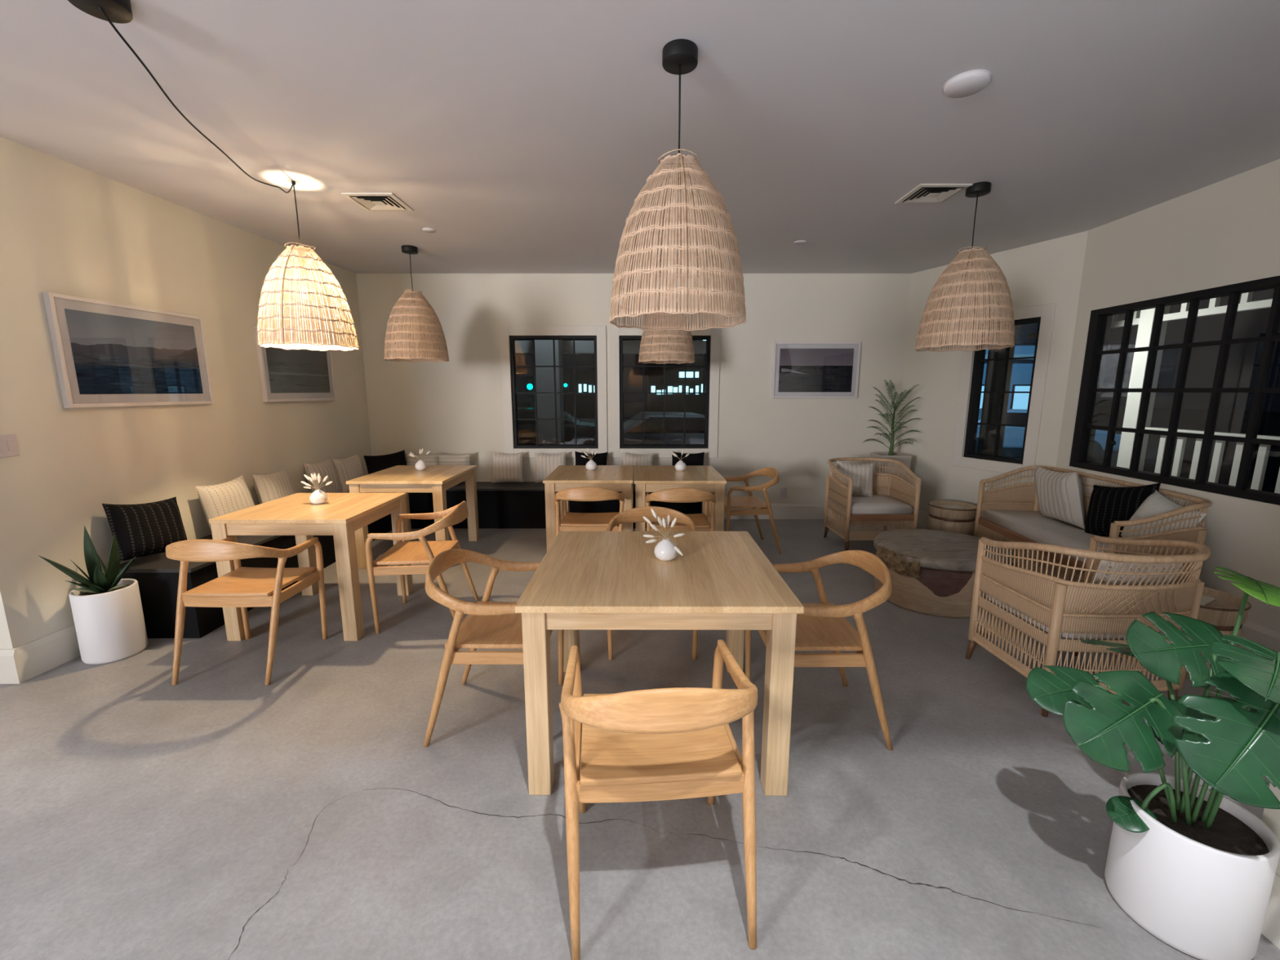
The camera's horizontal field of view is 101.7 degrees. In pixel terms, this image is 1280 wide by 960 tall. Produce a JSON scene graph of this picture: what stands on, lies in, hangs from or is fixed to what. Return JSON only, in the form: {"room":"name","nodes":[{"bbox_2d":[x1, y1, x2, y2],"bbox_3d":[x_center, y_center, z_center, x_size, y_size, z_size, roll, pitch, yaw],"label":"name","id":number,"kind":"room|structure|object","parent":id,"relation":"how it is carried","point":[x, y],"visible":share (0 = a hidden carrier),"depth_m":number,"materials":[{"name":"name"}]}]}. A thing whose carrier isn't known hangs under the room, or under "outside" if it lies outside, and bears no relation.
{"room":"common room","nodes":[
{"label":"common room","id":0,"kind":"room"},
{"bbox_2d":[0,591,13,648],"bbox_3d":[-4.718,-0.318,2.553,2.965,2.760,0.140,0,10,0],"label":"wall","id":1,"kind":"structure","parent":0,"point":[5,638],"depth_m":2.67,"materials":[{"name":"paint"}]},
{"bbox_2d":[0,648,23,684],"bbox_3d":[-4.708,0.964,2.694,2.983,0.185,0.018,0,10,0],"label":"baseboard","id":2,"kind":"structure","parent":1,"relation":"attached to","point":[11,673],"depth_m":2.69,"materials":[{"name":"paint"}]},
{"bbox_2d":[0,136,371,648],"bbox_3d":[-3.243,-0.604,4.211,0.140,2.760,3.502,0,10,2],"label":"wall","id":3,"kind":"structure","parent":0,"point":[68,228],"depth_m":3.17,"materials":[{"name":"paint"}]},
{"bbox_2d":[0,433,19,457],"bbox_3d":[-3.226,-0.170,2.621,0.010,0.115,0.155,0,10,2],"label":"switch plate","id":4,"kind":"object","parent":3,"relation":"attached to","point":[9,447],"visible":1,"depth_m":2.66,"materials":[{"name":"grey plastic"}]},
{"bbox_2d":[13,624,80,681],"bbox_3d":[-3.163,0.666,4.427,0.018,0.185,3.502,0,10,2],"label":"baseboard","id":5,"kind":"structure","parent":3,"relation":"attached to","point":[36,657],"depth_m":2.83,"materials":[{"name":"paint"}]},
{"bbox_2d":[42,292,214,408],"bbox_3d":[-3.184,-0.789,3.331,0.034,0.620,0.965,0,10,2],"label":"framed picture","id":6,"kind":"object","parent":3,"relation":"attached to","point":[106,353],"visible":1,"depth_m":3.22,"materials":[{"name":"white"}]},
{"bbox_2d":[64,308,203,394],"bbox_3d":[-3.179,-0.789,3.330,0.001,0.470,0.815,0,10,2],"label":"print","id":7,"kind":"object","parent":6,"relation":"attached to","point":[113,354],"depth_m":3.26},
{"bbox_2d":[253,325,336,402],"bbox_3d":[-3.131,-1.041,4.793,0.034,0.620,0.965,0,10,2],"label":"framed picture","id":8,"kind":"object","parent":3,"relation":"attached to","point":[285,375],"visible":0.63,"depth_m":4.72,"materials":[{"name":"white"}]},
{"bbox_2d":[265,342,330,392],"bbox_3d":[-3.126,-1.041,4.793,0.001,0.470,0.815,0,10,2],"label":"print","id":9,"kind":"object","parent":8,"relation":"attached to","point":[290,371],"depth_m":4.76},
{"bbox_2d":[355,273,911,503],"bbox_3d":[-0.070,-0.912,6.002,6.080,2.760,0.140,0,10,0],"label":"wall","id":10,"kind":"structure","parent":0,"point":[454,406],"depth_m":5.86,"materials":[{"name":"paint"}]},
{"bbox_2d":[498,325,607,457],"bbox_3d":[-0.971,-0.996,5.968,1.187,1.474,0.138,0,10,0],"label":"window","id":11,"kind":"structure","parent":10,"relation":"in","point":[508,334],"depth_m":5.90,"materials":[{"name":"black metal"}]},
{"bbox_2d":[609,325,720,457],"bbox_3d":[0.279,-0.996,5.968,1.232,1.474,0.138,0,10,0],"label":"window","id":12,"kind":"structure","parent":10,"relation":"in","point":[617,335],"depth_m":5.93,"materials":[{"name":"black metal"}]},
{"bbox_2d":[724,503,844,519],"bbox_3d":[-0.070,0.370,6.143,6.080,0.185,0.018,0,10,0],"label":"baseboard","id":13,"kind":"structure","parent":10,"relation":"attached to","point":[780,511],"depth_m":6.14,"materials":[{"name":"paint"}]},
{"bbox_2d":[771,342,861,398],"bbox_3d":[1.976,-1.232,5.858,0.965,0.620,0.034,0,10,0],"label":"framed picture","id":14,"kind":"object","parent":10,"relation":"attached to","point":[800,370],"visible":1,"depth_m":5.85,"materials":[{"name":"white"}]},
{"bbox_2d":[777,348,853,391],"bbox_3d":[1.976,-1.231,5.853,0.825,0.480,0.001,0,10,0],"label":"print","id":15,"kind":"object","parent":14,"relation":"attached to","point":[801,370],"depth_m":5.85},
{"bbox_2d":[0,519,1279,959],"bbox_3d":[-1.350,1.663,-0.525,10.100,0.101,13.800,0,10,0],"label":"floor","id":16,"kind":"structure","parent":0,"point":[218,813],"depth_m":1.92,"materials":[{"name":"concrete"}]},
{"bbox_2d":[37,525,148,664],"bbox_3d":[-3.024,0.629,2.906,0.286,0.774,0.360,0,10,0],"label":"aloe","id":17,"kind":"object","parent":16,"relation":"on","point":[107,610],"visible":1,"depth_m":2.89,"materials":[{"name":"white"}]},
{"bbox_2d":[68,578,148,664],"bbox_3d":[-3.030,0.804,2.980,0.274,0.404,0.274,0,10,0],"label":"pot","id":18,"kind":"object","parent":16,"relation":"on","point":[109,624],"depth_m":2.89,"materials":[{"name":"white"}]},
{"bbox_2d":[165,537,327,685],"bbox_3d":[-2.165,0.634,2.881,0.565,0.778,0.546,0,10,0],"label":"armchair","id":19,"kind":"object","parent":16,"relation":"on","point":[243,588],"visible":1,"depth_m":2.73,"materials":[{"name":"brown wood"}]},
{"bbox_2d":[119,492,394,638],"bbox_3d":[-2.939,0.497,4.627,0.518,0.450,3.010,0,10,0],"label":"bench","id":20,"kind":"object","parent":16,"relation":"on","point":[157,575],"visible":0.2,"depth_m":3.19,"materials":[{"name":"black"}]},
{"bbox_2d":[102,496,187,561],"bbox_3d":[-3.067,0.297,3.257,0.187,0.380,0.429,2,10,14],"label":"cushion","id":21,"kind":"object","parent":20,"relation":"on","point":[140,530],"visible":0.92,"depth_m":3.18,"materials":[{"name":"fabric"}]},
{"bbox_2d":[195,475,254,530],"bbox_3d":[-3.069,0.189,3.890,0.164,0.394,0.434,1,10,5],"label":"cushion","id":22,"kind":"object","parent":20,"relation":"on","point":[233,495],"visible":0.59,"depth_m":3.80,"materials":[{"name":"fabric"}]},
{"bbox_2d":[252,468,294,504],"bbox_3d":[-3.056,0.110,4.381,0.168,0.380,0.400,0,10,3],"label":"cushion","id":23,"kind":"object","parent":20,"relation":"on","point":[268,487],"visible":0.66,"depth_m":4.27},
{"bbox_2d":[303,457,342,493],"bbox_3d":[-3.034,0.000,4.992,0.166,0.393,0.434,0,10,-2],"label":"cushion","id":24,"kind":"object","parent":20,"relation":"on","point":[326,468],"visible":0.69,"depth_m":4.93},
{"bbox_2d":[332,453,364,493],"bbox_3d":[-2.998,-0.065,5.401,0.169,0.371,0.402,1,10,7],"label":"cushion","id":25,"kind":"object","parent":20,"relation":"on","point":[350,468],"visible":0.56,"depth_m":5.29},
{"bbox_2d":[363,449,406,474],"bbox_3d":[-2.751,-0.117,5.681,0.439,0.396,0.168,-6,11,-32],"label":"cushion","id":26,"kind":"object","parent":20,"relation":"on","point":[374,464],"visible":0.39,"depth_m":5.62,"materials":[{"name":"black fabric"}]},
{"bbox_2d":[208,493,413,640],"bbox_3d":[-2.110,0.536,3.487,0.800,0.760,0.800,0,10,0],"label":"dining table","id":27,"kind":"object","parent":16,"relation":"on","point":[342,514],"visible":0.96,"depth_m":3.14,"materials":[{"name":"brown wood"}]},
{"bbox_2d":[309,488,328,504],"bbox_3d":[-2.128,0.110,3.449,0.107,0.093,0.107,0,10,0],"label":"bud vase","id":28,"kind":"object","parent":27,"relation":"on","point":[318,496],"visible":1,"depth_m":3.42,"materials":[{"name":"white ceramic"}]},
{"bbox_2d":[346,465,479,568],"bbox_3d":[-2.030,0.306,4.822,0.800,0.760,0.930,0,10,0],"label":"dining table","id":29,"kind":"object","parent":16,"relation":"on","point":[436,479],"visible":0.84,"depth_m":4.44,"materials":[{"name":"brown wood"}]},
{"bbox_2d":[364,501,479,633],"bbox_3d":[-1.417,0.535,3.456,0.546,0.778,0.565,-1,10,-5],"label":"armchair","id":30,"kind":"object","parent":16,"relation":"on","point":[423,551],"visible":0.94,"depth_m":3.25,"materials":[{"name":"brown wood"}]},
{"bbox_2d":[422,548,564,747],"bbox_3d":[-0.658,0.717,2.401,0.546,0.778,0.565,0,10,0],"label":"armchair","id":31,"kind":"object","parent":16,"relation":"on","point":[487,624],"visible":0.64,"depth_m":2.21,"materials":[{"name":"brown wood"}]},
{"bbox_2d":[394,481,712,528],"bbox_3d":[-0.928,0.279,5.893,3.496,0.450,0.440,0,10,0],"label":"bench","id":32,"kind":"object","parent":16,"relation":"on","point":[503,504],"visible":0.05,"depth_m":5.69,"materials":[{"name":"black"}]},
{"bbox_2d":[404,452,439,465],"bbox_3d":[-2.461,-0.141,5.889,0.382,0.337,0.141,-1,10,-6],"label":"cushion","id":33,"kind":"object","parent":32,"relation":"on","point":[430,459],"visible":0.34,"depth_m":5.84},
{"bbox_2d":[438,452,470,481],"bbox_3d":[-2.099,-0.141,5.887,0.377,0.342,0.145,1,10,3],"label":"cushion","id":34,"kind":"object","parent":32,"relation":"on","point":[443,459],"visible":0.41,"depth_m":5.84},
{"bbox_2d":[490,451,524,483],"bbox_3d":[-1.501,-0.143,5.886,0.362,0.347,0.142,-1,10,-6],"label":"cushion","id":35,"kind":"object","parent":32,"relation":"on","point":[505,467],"visible":1,"depth_m":5.84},
{"bbox_2d":[534,451,566,483],"bbox_3d":[-1.010,-0.143,5.886,0.370,0.348,0.142,0,10,2],"label":"cushion","id":36,"kind":"object","parent":32,"relation":"on","point":[545,464],"visible":0.68,"depth_m":5.84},
{"bbox_2d":[574,451,607,465],"bbox_3d":[-0.555,-0.146,5.887,0.378,0.355,0.142,0,10,2],"label":"cushion","id":37,"kind":"object","parent":32,"relation":"on","point":[600,459],"visible":0.41,"depth_m":5.84,"materials":[{"name":"black fabric"}]},
{"bbox_2d":[620,452,653,481],"bbox_3d":[-0.039,-0.142,5.890,0.374,0.343,0.142,1,10,5],"label":"cushion","id":38,"kind":"object","parent":32,"relation":"on","point":[626,459],"visible":0.44,"depth_m":5.84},
{"bbox_2d":[671,451,704,465],"bbox_3d":[0.540,-0.146,5.889,0.381,0.354,0.144,-1,10,-4],"label":"cushion","id":39,"kind":"object","parent":32,"relation":"on","point":[697,459],"visible":0.29,"depth_m":5.84,"materials":[{"name":"black fabric"}]},
{"bbox_2d":[542,465,634,551],"bbox_3d":[-0.434,0.303,4.842,0.752,0.760,0.890,0,10,0],"label":"dining table","id":40,"kind":"object","parent":16,"relation":"on","point":[614,477],"visible":0.8,"depth_m":4.42,"materials":[{"name":"brown wood"}]},
{"bbox_2d":[554,486,624,536],"bbox_3d":[-0.404,0.393,4.285,0.565,0.778,0.546,0,10,0],"label":"armchair","id":41,"kind":"object","parent":16,"relation":"on","point":[571,522],"visible":0.77,"depth_m":4.13,"materials":[{"name":"brown wood"}]},
{"bbox_2d":[606,506,697,660],"bbox_3d":[0.071,0.592,3.129,0.565,0.778,0.546,0,10,0],"label":"armchair","id":42,"kind":"object","parent":16,"relation":"on","point":[636,514],"visible":0.27,"depth_m":3.29,"materials":[{"name":"brown wood"}]},
{"bbox_2d":[559,639,757,959],"bbox_3d":[0.048,0.856,1.595,0.565,0.778,0.546,-1,10,-5],"label":"armchair","id":43,"kind":"object","parent":16,"relation":"on","point":[676,743],"visible":1,"depth_m":1.44,"materials":[{"name":"brown wood"}]},
{"bbox_2d":[515,531,804,795],"bbox_3d":[0.069,0.730,2.358,1.006,0.760,0.985,0,10,0],"label":"dining table","id":44,"kind":"object","parent":16,"relation":"on","point":[722,580],"visible":0.95,"depth_m":1.93,"materials":[{"name":"brown wood"}]},
{"bbox_2d":[653,537,678,560],"bbox_3d":[0.116,0.306,2.311,0.107,0.093,0.107,0,10,0],"label":"bud vase","id":45,"kind":"object","parent":44,"relation":"on","point":[664,550],"visible":0.99,"depth_m":2.27,"materials":[{"name":"white ceramic"}]},
{"bbox_2d":[634,465,726,531],"bbox_3d":[0.335,0.306,4.822,0.770,0.760,0.890,0,10,0],"label":"dining table","id":46,"kind":"object","parent":16,"relation":"on","point":[647,478],"visible":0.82,"depth_m":4.39,"materials":[{"name":"brown wood"}]},
{"bbox_2d":[644,488,715,531],"bbox_3d":[0.320,0.401,4.236,0.565,0.778,0.546,0,10,0],"label":"armchair","id":47,"kind":"object","parent":16,"relation":"on","point":[700,521],"visible":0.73,"depth_m":4.04,"materials":[{"name":"brown wood"}]},
{"bbox_2d":[712,466,782,554],"bbox_3d":[1.023,0.271,4.989,0.546,0.778,0.565,-1,10,-7],"label":"armchair","id":48,"kind":"object","parent":16,"relation":"on","point":[750,501],"visible":0.81,"depth_m":4.78,"materials":[{"name":"brown wood"}]},
{"bbox_2d":[745,550,893,751],"bbox_3d":[0.803,0.720,2.382,0.546,0.778,0.565,0,10,0],"label":"armchair","id":49,"kind":"object","parent":16,"relation":"on","point":[824,625],"visible":0.64,"depth_m":2.19,"materials":[{"name":"brown wood"}]},
{"bbox_2d":[823,457,921,551],"bbox_3d":[2.225,0.228,5.110,0.731,0.819,0.721,0,10,0],"label":"rattan armchair","id":50,"kind":"object","parent":16,"relation":"on","point":[894,499],"visible":0.91,"depth_m":4.92,"materials":[{"name":"wicker"}]},
{"bbox_2d":[836,460,875,496],"bbox_3d":[2.136,-0.014,5.182,0.382,0.350,0.154,1,10,7],"label":"cushion","id":51,"kind":"object","parent":50,"relation":"on","point":[861,475],"visible":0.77,"depth_m":5.13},
{"bbox_2d":[833,494,912,514],"bbox_3d":[2.225,0.229,5.059,0.574,0.103,0.532,0,10,0],"label":"seat cushion","id":52,"kind":"object","parent":50,"relation":"on","point":[876,504],"depth_m":4.84,"materials":[{"name":"grey fabric"}]},
{"bbox_2d":[863,379,922,528],"bbox_3d":[2.739,-0.276,5.700,0.587,1.608,0.582,0,10,0],"label":"potted palm","id":53,"kind":"object","parent":16,"relation":"on","point":[905,459],"visible":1,"depth_m":5.59,"materials":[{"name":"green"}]},
{"bbox_2d":[870,452,911,528],"bbox_3d":[2.740,0.116,5.763,0.310,0.815,0.310,0,10,0],"label":"planter","id":54,"kind":"object","parent":53,"relation":"on","point":[905,459],"depth_m":5.58,"materials":[{"name":"beige"}]},
{"bbox_2d":[873,528,1009,617],"bbox_3d":[2.169,0.660,3.815,0.905,0.404,0.843,0,10,0],"label":"table","id":55,"kind":"object","parent":16,"relation":"on","point":[932,572],"visible":0.77,"depth_m":3.53,"materials":[{"name":"brown wood"}]},
{"bbox_2d":[927,500,977,536],"bbox_3d":[3.000,0.443,5.028,0.418,0.420,0.418,0,10,0],"label":"drum side table","id":56,"kind":"object","parent":16,"relation":"on","point":[950,516],"visible":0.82,"depth_m":4.88,"materials":[{"name":"brown wood"}]},
{"bbox_2d":[928,500,977,519],"bbox_3d":[3.000,0.286,5.001,0.412,0.101,0.412,0,10,0],"label":"tray","id":57,"kind":"object","parent":56,"relation":"on","point":[937,509],"depth_m":4.92,"materials":[{"name":"brown wood"}]},
{"bbox_2d":[964,534,1210,717],"bbox_3d":[2.199,0.664,2.579,0.747,0.819,0.691,-1,10,-3],"label":"rattan armchair","id":58,"kind":"object","parent":16,"relation":"on","point":[1057,613],"visible":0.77,"depth_m":2.37,"materials":[{"name":"wicker"}]},
{"bbox_2d":[983,593,1164,639],"bbox_3d":[2.196,0.647,2.627,0.590,0.103,0.503,-1,10,-3],"label":"seat cushion","id":59,"kind":"object","parent":58,"relation":"on","point":[1068,628],"depth_m":2.38,"materials":[{"name":"grey fabric"}]},
{"bbox_2d":[1090,560,1182,585],"bbox_3d":[2.281,0.485,2.416,0.404,0.295,0.143,-1,10,-6],"label":"cushion","id":60,"kind":"object","parent":58,"relation":"on","point":[1104,564],"visible":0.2,"depth_m":2.35,"materials":[{"name":"fabric"}]},
{"bbox_2d":[973,465,1212,582],"bbox_3d":[3.256,0.418,3.922,0.621,0.849,1.611,1,10,6],"label":"sofa","id":61,"kind":"object","parent":16,"relation":"on","point":[1013,513],"visible":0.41,"depth_m":3.96,"materials":[{"name":"wicker"}]},
{"bbox_2d":[1034,465,1085,528],"bbox_3d":[3.316,0.122,4.116,0.193,0.449,0.510,2,10,11],"label":"cushion","id":62,"kind":"object","parent":61,"relation":"on","point":[1060,495],"visible":1,"depth_m":4.00,"materials":[{"name":"fabric"}]},
{"bbox_2d":[983,510,1182,571],"bbox_3d":[3.216,0.423,3.928,0.453,0.103,1.419,1,10,6],"label":"seat cushion","id":63,"kind":"object","parent":61,"relation":"on","point":[1031,526],"depth_m":4.05,"materials":[{"name":"grey fabric"}]},
{"bbox_2d":[1084,482,1160,537],"bbox_3d":[3.387,0.218,3.676,0.205,0.465,0.507,-2,10,-11],"label":"cushion","id":64,"kind":"object","parent":61,"relation":"on","point":[1107,504],"visible":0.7,"depth_m":3.67,"materials":[{"name":"fabric"}]},
{"bbox_2d":[1120,489,1207,537],"bbox_3d":[3.330,0.290,3.332,0.203,0.400,0.444,2,10,12],"label":"cushion","id":65,"kind":"object","parent":61,"relation":"on","point":[1156,504],"visible":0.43,"depth_m":3.32,"materials":[{"name":"white fabric"}]},
{"bbox_2d":[1026,566,1279,959],"bbox_3d":[1.562,0.778,1.576,0.682,0.931,0.824,6,11,31],"label":"monstera","id":66,"kind":"object","parent":16,"relation":"on","point":[1194,868],"visible":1,"depth_m":1.42,"materials":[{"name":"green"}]},
{"bbox_2d":[1104,771,1279,959],"bbox_3d":[1.560,1.095,1.492,0.310,0.335,0.310,0,10,0],"label":"pot","id":67,"kind":"object","parent":66,"relation":"on","point":[1200,882],"depth_m":1.41,"materials":[{"name":"white"}]},
{"bbox_2d":[1185,586,1251,679],"bbox_3d":[2.990,0.820,2.840,0.397,0.420,0.397,-5,11,-28],"label":"drum side table","id":68,"kind":"object","parent":16,"relation":"on","point":[1218,608],"visible":0.22,"depth_m":2.66,"materials":[{"name":"brown wood"}]},
{"bbox_2d":[1197,586,1250,626],"bbox_3d":[2.990,0.662,2.813,0.391,0.101,0.391,0,10,0],"label":"tray","id":69,"kind":"object","parent":68,"relation":"on","point":[1217,607],"depth_m":2.66,"materials":[{"name":"brown wood"}]},
{"bbox_2d":[0,0,1279,273],"bbox_3d":[-1.300,-1.851,3.027,10.200,0.100,5.685,0,10,0],"label":"ceiling","id":70,"kind":"structure","parent":0,"point":[527,135],"depth_m":2.44,"materials":[{"name":"paint"}]},
{"bbox_2d":[67,0,359,351],"bbox_3d":[-1.994,-1.222,2.595,0.552,0.993,1.941,-2,10,-10],"label":"pendant lamp","id":71,"kind":"object","parent":70,"relation":"hanging from","point":[307,325],"visible":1,"depth_m":3.12,"materials":[{"name":"beige"}]},
{"bbox_2d":[341,192,413,211],"bbox_3d":[-1.770,-1.881,3.532,0.330,0.012,0.330,0,10,0],"label":"ceiling vent","id":72,"kind":"object","parent":70,"relation":"in","point":[375,202],"visible":1,"depth_m":3.52,"materials":[{"name":"metal"}]},
{"bbox_2d":[384,244,448,362],"bbox_3d":[-2.057,-1.589,4.731,0.553,0.993,0.553,-3,10,-15],"label":"pendant lamp","id":73,"kind":"object","parent":70,"relation":"hanging from","point":[393,326],"visible":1,"depth_m":4.61,"materials":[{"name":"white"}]},
{"bbox_2d":[638,255,694,364],"bbox_3d":[0.262,-1.643,5.044,0.553,0.993,0.553,0,10,0],"label":"pendant lamp","id":74,"kind":"object","parent":70,"relation":"hanging from","point":[663,348],"visible":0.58,"depth_m":4.91,"materials":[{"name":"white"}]},
{"bbox_2d":[608,39,746,331],"bbox_3d":[0.151,-1.127,2.043,0.553,0.993,0.553,2,10,9],"label":"pendant lamp","id":75,"kind":"object","parent":70,"relation":"hanging from","point":[679,56],"visible":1,"depth_m":1.91,"materials":[{"name":"beige"}]},
{"bbox_2d":[674,163,683,185],"bbox_3d":[0.151,-1.187,2.033,0.034,0.090,0.034,0,10,0],"label":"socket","id":76,"kind":"object","parent":75,"relation":"attached to","point":[676,163],"depth_m":2.02,"materials":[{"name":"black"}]},
{"bbox_2d":[894,183,973,204],"bbox_3d":[1.900,-1.855,3.384,0.330,0.012,0.330,0,10,0],"label":"ceiling vent","id":77,"kind":"object","parent":70,"relation":"in","point":[923,193],"visible":1,"depth_m":3.37,"materials":[{"name":"metal"}]},
{"bbox_2d":[914,181,1014,351],"bbox_3d":[2.116,-1.350,3.339,0.553,0.993,0.553,-7,12,-36],"label":"pendant lamp","id":78,"kind":"object","parent":70,"relation":"hanging from","point":[981,300],"visible":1,"depth_m":3.22,"materials":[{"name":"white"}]},
{"bbox_2d":[942,69,992,97],"bbox_3d":[1.356,-1.640,2.161,0.176,0.022,0.176,0,10,0],"label":"smoke detector","id":79,"kind":"object","parent":70,"relation":"attached to","point":[975,81],"visible":1,"depth_m":2.14,"materials":[{"name":"paint"}]},
{"bbox_2d":[896,231,1088,515],"bbox_3d":[3.345,-0.773,5.195,0.140,2.760,1.669,-4,11,-21],"label":"wall","id":80,"kind":"structure","parent":0,"point":[1050,271],"depth_m":5.24,"materials":[{"name":"paint"}]},
{"bbox_2d":[904,508,1042,559],"bbox_3d":[3.272,0.501,5.385,0.018,0.185,1.669,-4,11,-21],"label":"baseboard","id":81,"kind":"structure","parent":80,"relation":"attached to","point":[922,518],"depth_m":5.73,"materials":[{"name":"paint"}]},
{"bbox_2d":[951,302,1056,475],"bbox_3d":[3.430,-0.829,4.919,0.138,1.495,0.790,-4,11,-21],"label":"window","id":82,"kind":"structure","parent":80,"relation":"in","point":[1046,312],"depth_m":4.89,"materials":[{"name":"black metal"}]},
{"bbox_2d":[1055,159,1279,633],"bbox_3d":[3.575,-0.725,2.384,0.140,3.620,3.954,0,10,2],"label":"wall","id":83,"kind":"structure","parent":0,"point":[1226,232],"depth_m":3.25,"materials":[{"name":"paint"}]},
{"bbox_2d":[1044,556,1279,652],"bbox_3d":[3.496,0.967,2.678,0.018,0.185,3.954,0,10,2],"label":"baseboard","id":84,"kind":"structure","parent":83,"relation":"attached to","point":[1269,638],"depth_m":2.94,"materials":[{"name":"paint"}]},
{"bbox_2d":[1069,275,1279,505],"bbox_3d":[3.574,-0.520,3.020,0.153,1.250,2.510,0,10,2],"label":"window","id":85,"kind":"structure","parent":83,"relation":"in","point":[1096,352],"depth_m":3.49,"materials":[{"name":"black metal"}]},
{"bbox_2d":[1261,782,1279,875],"bbox_3d":[1.940,-0.040,0.942,0.360,2.760,0.710,0,10,0],"label":"wall pier","id":86,"kind":"object","parent":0,"point":[1270,817],"depth_m":1.44,"materials":[{"name":"paint"}]},
{"bbox_2d":[1261,872,1279,949],"bbox_3d":[1.751,1.227,1.169,0.018,0.185,0.728,0,10,0],"label":"pier","id":87,"kind":"object","parent":86,"relation":"attached to","point":[1271,926],"depth_m":1.43,"materials":[{"name":"paint"}]},
{"label":"outside","id":88,"kind":"structure","parent":0,"visible":0},
{"bbox_3d":[0.100,0.348,7.701,12.200,0.100,2.740,0,10,0],"label":"floor","id":89,"kind":"structure","parent":88,"visible":0},
{"bbox_2d":[534,339,564,444],"bbox_3d":[-1.420,-1.261,8.205,0.494,2.900,0.494,0,10,0],"label":"porch post","id":90,"kind":"object","parent":89,"relation":"on","point":[544,348],"visible":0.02,"depth_m":8.02,"materials":[{"name":"white"}]},
{"bbox_2d":[515,340,706,354],"bbox_3d":[0.500,-2.133,8.380,5.000,0.200,0.160,0,10,0],"label":"beam","id":91,"kind":"structure","parent":90,"relation":"attached to","point":[522,347],"depth_m":8.30,"materials":[{"name":"white"}]},
{"bbox_2d":[977,324,1021,456],"bbox_3d":[5.500,-1.235,8.057,0.312,2.900,0.312,0,10,0],"label":"porch post","id":92,"kind":"object","parent":89,"relation":"on","point":[994,369],"visible":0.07,"depth_m":7.99,"materials":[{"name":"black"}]},
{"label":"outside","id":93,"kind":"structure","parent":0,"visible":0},
{"bbox_3d":[4.990,1.612,0.359,2.420,0.100,12.160,0,10,0],"label":"floor","id":94,"kind":"structure","parent":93,"visible":0},
{"bbox_2d":[1116,305,1170,471],"bbox_3d":[5.150,-0.772,5.367,0.195,2.900,0.195,0,10,0],"label":"porch post","id":95,"kind":"object","parent":94,"relation":"on","point":[1144,328],"visible":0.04,"depth_m":5.32,"materials":[{"name":"white"}]},
{"bbox_2d":[1027,291,1272,338],"bbox_3d":[5.150,-1.597,4.088,0.060,0.420,5.600,0,10,0],"label":"frieze","id":96,"kind":"object","parent":95,"relation":"attached to","point":[1246,304],"visible":0.17,"depth_m":4.68,"materials":[{"name":"white"}]},
{"bbox_3d":[5.150,-0.090,1.405,0.195,2.900,0.195,0,10,0],"label":"porch post","id":97,"kind":"object","parent":94,"relation":"on","visible":0},
{"bbox_2d":[1144,426,1279,493],"bbox_3d":[5.100,0.347,3.479,0.100,1.135,3.740,0,10,0],"label":"porch railing","id":98,"kind":"object","parent":97,"relation":"attached to","point":[1264,451],"visible":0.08,"depth_m":4.59,"materials":[{"name":"white"}]},
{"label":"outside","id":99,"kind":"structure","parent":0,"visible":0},
{"bbox_2d":[517,402,1279,493],"bbox_3d":[0.000,-6.142,47.801,120.000,0.120,83.700,0,10,0],"label":"ground","id":100,"kind":"structure","parent":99,"point":[1228,421],"depth_m":26.22,"materials":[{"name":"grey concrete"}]},
{"bbox_2d":[526,376,533,407],"bbox_3d":[-7.700,-5.779,36.646,0.440,2.950,0.310,0,10,0],"label":"traffic signal","id":101,"kind":"object","parent":100,"relation":"on","point":[530,384],"visible":0.93,"depth_m":36.40,"materials":[{"name":"grey"}]},
{"bbox_2d":[517,407,595,444],"bbox_3d":[-3.005,-1.544,16.477,4.350,1.450,1.800,0,10,-3],"label":"car","id":102,"kind":"object","parent":100,"relation":"on","point":[585,431],"visible":0.21,"depth_m":15.66,"materials":[{"name":"grey"}]},
{"bbox_2d":[563,374,568,412],"bbox_3d":[-5.200,-5.828,36.637,0.440,3.050,0.310,0,10,0],"label":"traffic signal","id":103,"kind":"object","parent":100,"relation":"on","point":[566,377],"visible":0.9,"depth_m":36.42,"materials":[{"name":"grey"}]},
{"bbox_2d":[563,370,623,417],"bbox_3d":[-4.100,-6.403,38.948,5.600,3.400,3.060,0,10,0],"label":"building","id":104,"kind":"structure","parent":100,"relation":"on","point":[584,380],"depth_m":37.51,"materials":[{"name":"grey"}]},
{"bbox_2d":[592,411,704,444],"bbox_3d":[0.995,-0.984,13.224,4.350,1.450,1.800,-1,10,-6],"label":"car","id":105,"kind":"object","parent":100,"relation":"on","point":[633,429],"visible":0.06,"depth_m":12.31,"materials":[{"name":"silver metal"}]},
{"bbox_2d":[647,355,706,414],"bbox_3d":[3.900,-6.894,38.854,6.600,4.400,3.080,0,10,0],"label":"lit building","id":106,"kind":"structure","parent":100,"relation":"on","point":[674,376],"depth_m":37.40,"materials":[{"name":"grey"}]},
{"bbox_2d":[979,323,1038,408],"bbox_3d":[12.100,-3.699,19.708,4.400,4.600,5.500,0,10,0],"label":"building","id":107,"kind":"structure","parent":100,"relation":"on","point":[1021,373],"depth_m":18.21,"materials":[{"name":"blue"}]},
{"bbox_2d":[974,408,1121,462],"bbox_3d":[11.395,-1.391,15.591,4.350,1.450,1.800,3,10,17],"label":"car","id":108,"kind":"object","parent":100,"relation":"on","point":[1013,436],"visible":0.08,"depth_m":14.86,"materials":[{"name":"silver metal"}]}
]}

